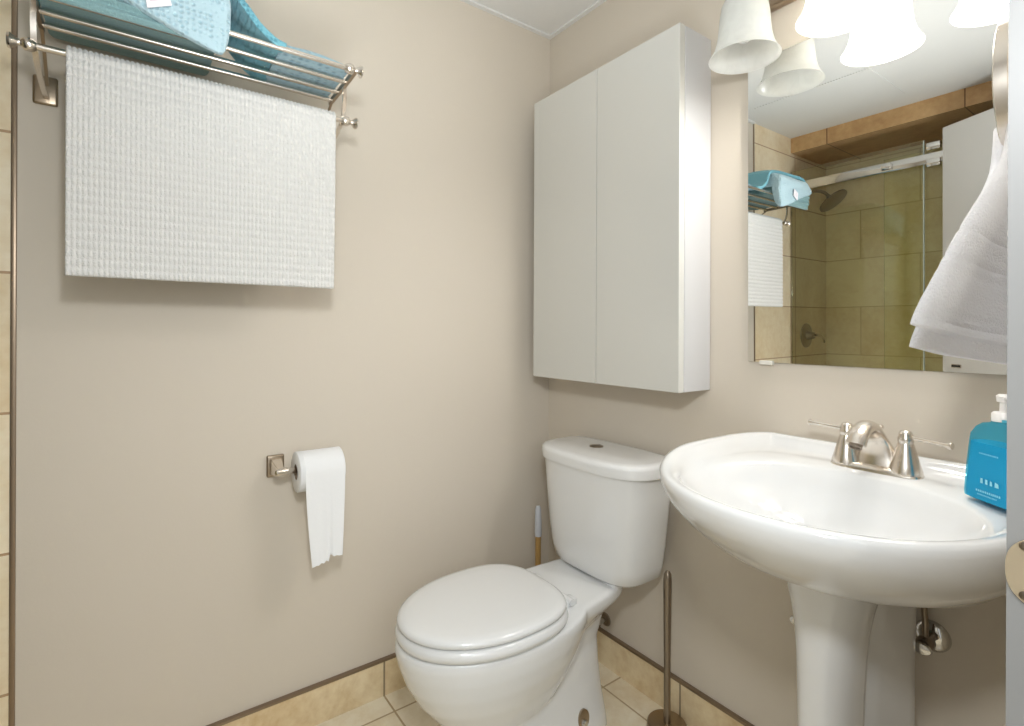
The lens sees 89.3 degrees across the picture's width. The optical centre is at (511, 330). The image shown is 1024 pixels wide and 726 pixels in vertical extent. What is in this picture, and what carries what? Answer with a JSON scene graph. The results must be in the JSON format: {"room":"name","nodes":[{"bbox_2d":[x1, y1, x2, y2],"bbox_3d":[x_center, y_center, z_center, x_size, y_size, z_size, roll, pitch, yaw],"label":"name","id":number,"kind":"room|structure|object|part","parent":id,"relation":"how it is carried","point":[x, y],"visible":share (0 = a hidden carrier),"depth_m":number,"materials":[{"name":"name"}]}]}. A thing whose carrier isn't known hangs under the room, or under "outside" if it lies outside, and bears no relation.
{"room":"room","nodes":[
{"label":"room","id":0,"kind":"room"},
{"bbox_2d":[0,0,549,725],"bbox_3d":[-0.841,-0.003,1.322,2.560,2.232,0.102,0,0,-36],"label":"wall","id":1,"kind":"structure","parent":0,"point":[163,578],"depth_m":1.42,"materials":[{"name":"beige paint"}]},
{"bbox_2d":[8,0,17,725],"bbox_3d":[-1.064,-0.004,1.108,0.010,2.232,0.024,0,0,-36],"label":"trim","id":2,"kind":"structure","parent":1,"relation":"attached to","point":[14,3],"depth_m":1.10,"materials":[{"name":"brown tile"}]},
{"bbox_2d":[6,0,363,138],"bbox_3d":[-0.693,-0.565,1.185,0.658,0.153,0.294,0,0,-36],"label":"towel rack","id":3,"kind":"object","parent":1,"relation":"attached to","point":[44,88],"visible":0.82,"depth_m":1.13,"materials":[{"name":"silver metal"}]},
{"bbox_3d":[-1.014,-0.521,1.127,0.042,0.062,0.010,0,0,-36],"label":"wall plate","id":4,"kind":"part","parent":3,"relation":"part of","materials":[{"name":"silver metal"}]},
{"bbox_2d":[39,0,213,75],"bbox_3d":[-0.795,-0.623,1.091,0.293,0.087,0.318,0,0,-36],"label":"folded towel","id":5,"kind":"object","parent":3,"relation":"on","point":[119,9],"visible":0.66,"depth_m":1.09,"materials":[{"name":"teal fabric"}]},
{"bbox_2d":[123,0,230,54],"bbox_3d":[-0.767,-0.645,1.062,0.308,0.173,0.269,0,0,-36],"label":"folded towel","id":6,"kind":"object","parent":5,"relation":"on","point":[206,23],"visible":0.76,"depth_m":1.02,"materials":[{"name":"blue fabric"}]},
{"bbox_2d":[38,0,286,79],"bbox_3d":[-0.744,-0.692,1.108,0.449,0.133,0.228,0,0,-36],"label":"folded towel","id":7,"kind":"object","parent":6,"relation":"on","point":[244,20],"visible":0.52,"depth_m":1.17,"materials":[{"name":"teal fabric"}]},
{"bbox_3d":[-0.719,-0.620,1.222,0.582,0.012,0.012,0,0,-36],"label":"rail","id":8,"kind":"part","parent":3,"relation":"part of","materials":[{"name":"silver metal"}]},
{"bbox_3d":[-0.687,-0.621,1.178,0.582,0.012,0.012,0,0,-36],"label":"rail","id":9,"kind":"part","parent":3,"relation":"part of","materials":[{"name":"silver metal"}]},
{"bbox_3d":[-0.651,-0.623,1.128,0.582,0.012,0.012,0,0,-36],"label":"rail","id":10,"kind":"part","parent":3,"relation":"part of","materials":[{"name":"silver metal"}]},
{"bbox_2d":[65,45,335,288],"bbox_3d":[-0.657,-0.328,1.158,0.516,0.448,0.035,0,0,-36],"label":"towel","id":11,"kind":"object","parent":3,"relation":"hanging from","point":[170,176],"visible":1,"depth_m":1.12,"materials":[{"name":"white fabric"}]},
{"bbox_3d":[-0.616,-0.627,1.077,0.622,0.029,0.029,0,0,-36],"label":"rail","id":12,"kind":"part","parent":3,"relation":"part of","materials":[{"name":"silver metal"}]},
{"bbox_2d":[266,45,346,96],"bbox_3d":[-0.517,-0.657,1.295,0.158,0.053,0.191,0,0,-36],"label":"folded towel","id":13,"kind":"object","parent":3,"relation":"on","point":[286,57],"visible":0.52,"depth_m":1.27,"materials":[{"name":"blue fabric"}]},
{"bbox_2d":[266,454,297,476],"bbox_3d":[-0.568,0.366,1.410,0.171,0.058,0.083,0,0,-36],"label":"toilet paper holder","id":14,"kind":"object","parent":1,"relation":"attached to","point":[275,467],"visible":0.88,"depth_m":1.37,"materials":[{"name":"silver metal"}]},
{"bbox_3d":[-0.640,0.366,1.401,0.044,0.058,0.012,0,0,-36],"label":"wall plate","id":15,"kind":"part","parent":14,"relation":"part of","materials":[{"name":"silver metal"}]},
{"bbox_3d":[-0.617,0.366,1.370,0.031,0.043,0.071,0,0,-36],"label":"post","id":16,"kind":"part","parent":14,"relation":"part of","materials":[{"name":"silver metal"}]},
{"bbox_3d":[-0.547,0.369,1.387,0.165,0.021,0.021,0,0,-36],"label":"arm","id":17,"kind":"part","parent":14,"relation":"part of","materials":[{"name":"silver metal"}]},
{"bbox_2d":[291,446,345,567],"bbox_3d":[-0.521,0.466,1.398,0.116,0.289,0.119,0,0,-36],"label":"toilet paper roll","id":18,"kind":"object","parent":14,"relation":"hanging from","point":[321,473],"visible":1,"depth_m":1.36,"materials":[{"name":"white paper"}]},
{"bbox_2d":[206,653,405,725],"bbox_3d":[-0.458,1.058,1.536,1.483,0.112,0.013,0,0,-36],"label":"baseboard","id":19,"kind":"structure","parent":1,"relation":"attached to","point":[315,704],"depth_m":1.48,"materials":[{"name":"tile"}]},
{"bbox_2d":[460,0,551,39],"bbox_3d":[-0.448,-1.114,1.535,1.483,0.007,0.016,0,0,-36],"label":"trim","id":20,"kind":"structure","parent":1,"relation":"attached to","point":[470,2],"depth_m":1.84,"materials":[{"name":"white paint"}]},
{"bbox_2d":[316,662,687,725],"bbox_3d":[-0.096,1.166,0.261,2.600,0.100,2.700,0,0,-36],"label":"floor","id":21,"kind":"structure","parent":0,"point":[625,705],"depth_m":1.53,"materials":[{"name":"tile"}]},
{"bbox_2d":[395,436,669,725],"bbox_3d":[0.040,0.739,1.423,0.770,0.756,0.444,0,0,-36],"label":"toilet","id":22,"kind":"object","parent":21,"relation":"on","point":[489,644],"visible":0.99,"depth_m":1.36,"materials":[{"name":"white ceramic"}]},
{"bbox_3d":[-0.082,0.713,1.303,0.427,0.029,0.356,0,0,-36],"label":"seat","id":23,"kind":"part","parent":22,"relation":"part of","materials":[{"name":"white plastic"}]},
{"bbox_3d":[-0.082,0.685,1.303,0.419,0.024,0.348,0,0,-36],"label":"lid","id":24,"kind":"part","parent":22,"relation":"part of","materials":[{"name":"white plastic"}]},
{"bbox_3d":[0.022,0.921,1.380,0.692,0.390,0.343,0,0,-36],"label":"bowl","id":25,"kind":"part","parent":22,"relation":"part of","materials":[{"name":"white ceramic"}]},
{"bbox_3d":[0.274,0.727,1.593,0.135,0.020,0.230,0,0,-36],"label":"tank seat","id":26,"kind":"part","parent":22,"relation":"part of","materials":[{"name":"white ceramic"}]},
{"bbox_3d":[0.265,0.387,1.586,0.216,0.044,0.444,0,0,-36],"label":"tank lid","id":27,"kind":"part","parent":22,"relation":"part of","materials":[{"name":"white ceramic"}]},
{"bbox_3d":[0.264,0.565,1.586,0.201,0.325,0.416,0,0,-36],"label":"tank","id":28,"kind":"part","parent":22,"relation":"part of","materials":[{"name":"white ceramic"}]},
{"bbox_2d":[535,505,541,565],"bbox_3d":[0.094,0.875,1.869,0.096,0.484,0.096,0,0,-36],"label":"plunger","id":29,"kind":"object","parent":21,"relation":"on","point":[538,521],"visible":0.32,"depth_m":1.86,"materials":[{"name":"brown wood"}]},
{"bbox_3d":[0.094,0.902,1.869,0.026,0.370,0.026,0,0,-36],"label":"handle","id":30,"kind":"part","parent":29,"relation":"part of","materials":[{"name":"brown wood"}]},
{"bbox_2d":[647,570,686,725],"bbox_3d":[0.433,0.894,1.446,0.110,0.449,0.110,0,0,-36],"label":"toilet brush","id":31,"kind":"object","parent":21,"relation":"on","point":[659,717],"visible":1,"depth_m":1.44,"materials":[{"name":"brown metal"}]},
{"bbox_3d":[0.433,0.884,1.446,0.023,0.429,0.023,0,0,-36],"label":"handle","id":32,"kind":"part","parent":31,"relation":"part of","materials":[{"name":"silver metal"}]},
{"bbox_2d":[659,432,1006,725],"bbox_3d":[0.557,0.685,0.924,0.559,0.868,0.586,0,0,-36],"label":"pedestal sink","id":33,"kind":"object","parent":21,"relation":"on","point":[857,553],"visible":0.93,"depth_m":0.89,"materials":[{"name":"white ceramic"}]},
{"bbox_2d":[659,432,1006,607],"bbox_3d":[0.558,0.344,0.924,0.559,0.186,0.586,0,0,-36],"label":"basin","id":34,"kind":"object","parent":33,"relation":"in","point":[777,504],"depth_m":0.86,"materials":[{"name":"white ceramic"}]},
{"bbox_2d":[808,419,954,479],"bbox_3d":[0.697,0.230,1.014,0.138,0.109,0.253,0,0,-36],"label":"faucet","id":35,"kind":"object","parent":33,"relation":"on","point":[863,445],"visible":1,"depth_m":1.00,"materials":[{"name":"silver metal"}]},
{"bbox_3d":[0.678,0.203,1.103,0.026,0.026,0.088,0,0,-36],"label":"handle","id":36,"kind":"part","parent":35,"relation":"part of","materials":[{"name":"silver metal"}]},
{"bbox_3d":[0.696,0.246,1.078,0.055,0.058,0.055,0,0,-36],"label":"handle","id":37,"kind":"part","parent":35,"relation":"part of","materials":[{"name":"silver metal"}]},
{"bbox_3d":[0.694,0.226,1.013,0.128,0.101,0.092,0,0,-36],"label":"spout","id":38,"kind":"part","parent":35,"relation":"part of","materials":[{"name":"silver metal"}]},
{"bbox_3d":[0.726,0.276,1.037,0.054,0.018,0.158,0,0,-36],"label":"plate","id":39,"kind":"part","parent":35,"relation":"part of","materials":[{"name":"silver metal"}]},
{"bbox_3d":[0.756,0.246,0.996,0.055,0.058,0.055,0,0,-36],"label":"handle","id":40,"kind":"part","parent":35,"relation":"part of","materials":[{"name":"silver metal"}]},
{"bbox_3d":[0.766,0.204,0.965,0.026,0.026,0.091,0,0,-17],"label":"handle","id":41,"kind":"part","parent":35,"relation":"part of","materials":[{"name":"silver metal"}]},
{"bbox_2d":[966,394,1006,508],"bbox_3d":[0.773,0.187,0.816,0.051,0.173,0.111,0,0,2],"label":"soap bottle","id":42,"kind":"object","parent":33,"relation":"on","point":[986,480],"visible":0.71,"depth_m":0.82,"materials":[{"name":"teal plastic"}]},
{"bbox_2d":[473,0,597,34],"bbox_3d":[-0.384,-1.168,0.703,2.560,0.100,1.635,0,0,-36],"label":"ceiling","id":43,"kind":"structure","parent":0,"point":[547,16],"depth_m":1.81,"materials":[{"name":"white paint"}]},
{"bbox_2d":[548,0,1006,725],"bbox_3d":[0.634,0.003,1.388,0.100,2.232,1.535,0,0,-36],"label":"wall","id":44,"kind":"structure","parent":0,"point":[733,632],"depth_m":1.36,"materials":[{"name":"beige paint"}]},
{"bbox_2d":[550,0,606,37],"bbox_3d":[0.564,-1.110,1.392,0.016,0.007,1.409,0,0,-36],"label":"trim","id":45,"kind":"structure","parent":44,"relation":"attached to","point":[589,9],"depth_m":1.84,"materials":[{"name":"white paint"}]},
{"bbox_2d":[599,612,610,626],"bbox_3d":[0.297,0.951,1.727,0.042,0.048,0.047,0,0,-22],"label":"shutoff valve","id":46,"kind":"object","parent":44,"relation":"attached to","point":[605,619],"visible":0.17,"depth_m":1.71,"materials":[{"name":"silver metal"}]},
{"bbox_2d":[533,23,710,392],"bbox_3d":[0.311,-0.317,1.626,0.140,0.960,0.604,0,0,-36],"label":"upper cabinet","id":47,"kind":"object","parent":44,"relation":"attached to","point":[622,151],"visible":1,"depth_m":1.47,"materials":[{"name":"white wood"}]},
{"bbox_3d":[0.175,-0.318,1.712,0.022,0.960,0.305,0,0,-36],"label":"door","id":48,"kind":"part","parent":47,"relation":"part of","materials":[{"name":"white paint"}]},
{"bbox_3d":[0.354,-0.317,1.467,0.022,0.960,0.296,0,0,-36],"label":"door","id":49,"kind":"part","parent":47,"relation":"part of","materials":[{"name":"white paint"}]},
{"bbox_2d":[597,627,754,725],"bbox_3d":[0.555,1.063,1.395,0.013,0.112,1.414,0,0,-36],"label":"baseboard","id":50,"kind":"structure","parent":44,"relation":"attached to","point":[695,707],"depth_m":1.54,"materials":[{"name":"tile"}]},
{"bbox_2d":[708,0,886,74],"bbox_3d":[0.684,-0.753,1.067,0.199,0.226,0.566,0,0,-36],"label":"vanity light","id":51,"kind":"object","parent":44,"relation":"attached to","point":[746,41],"visible":1,"depth_m":1.17,"materials":[{"name":"white glass"}]},
{"bbox_3d":[0.547,-0.714,1.220,0.158,0.146,0.158,0,0,-36],"label":"lamp shade","id":52,"kind":"part","parent":51,"relation":"part of","materials":[{"name":"white glass"}]},
{"bbox_3d":[0.667,-0.713,1.055,0.158,0.146,0.158,0,0,-36],"label":"lamp shade","id":53,"kind":"part","parent":51,"relation":"part of","materials":[{"name":"white glass"}]},
{"bbox_2d":[748,0,1008,374],"bbox_3d":[0.778,-0.296,1.097,0.012,0.764,0.577,0,0,-36],"label":"wall mirror","id":54,"kind":"object","parent":44,"relation":"attached to","point":[870,145],"visible":0.65,"depth_m":1.12,"materials":[{"name":"grey mirror"}]},
{"bbox_2d":[915,608,951,654],"bbox_3d":[0.749,0.547,0.968,0.200,0.127,0.065,0,0,-36],"label":"shutoff valve","id":55,"kind":"object","parent":44,"relation":"attached to","point":[931,636],"visible":0.56,"depth_m":0.93,"materials":[{"name":"silver metal"}]},
{"bbox_3d":[0.778,0.605,0.986,0.013,0.021,0.036,0,0,-36],"label":"handle","id":56,"kind":"part","parent":55,"relation":"part of","materials":[{"name":"silver metal"}]},
{"bbox_2d":[909,124,1007,364],"bbox_3d":[0.656,-0.114,0.711,0.452,0.359,0.071,0,0,-29],"label":"hand towel","id":57,"kind":"object","parent":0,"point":[961,312],"visible":0.72,"depth_m":0.65,"materials":[{"name":"white fabric"}]},
{"bbox_3d":[0.061,0.000,0.087,2.360,2.232,0.110,0,0,-36],"label":"wall door","id":58,"kind":"structure","parent":0,"visible":0},
{"bbox_2d":[992,15,1008,145],"bbox_3d":[0.743,-0.361,0.712,0.162,0.215,0.096,0,0,-36],"label":"towel ring","id":59,"kind":"object","parent":58,"relation":"attached to","point":[1000,45],"visible":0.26,"depth_m":0.70,"materials":[{"name":"silver metal"}]},
{"bbox_2d":[1005,0,1023,725],"bbox_3d":[0.136,0.047,0.141,0.895,2.140,0.138,0,0,-36],"label":"door frame","id":60,"kind":"structure","parent":58,"relation":"attached to","point":[1014,561],"depth_m":0.41,"materials":[{"name":"grey paint"}]},
{"bbox_3d":[0.416,0.190,0.392,0.002,0.057,0.063,0,0,-36],"label":"strike plate","id":61,"kind":"part","parent":60,"relation":"part of","materials":[{"name":"gold metal"}]}
]}

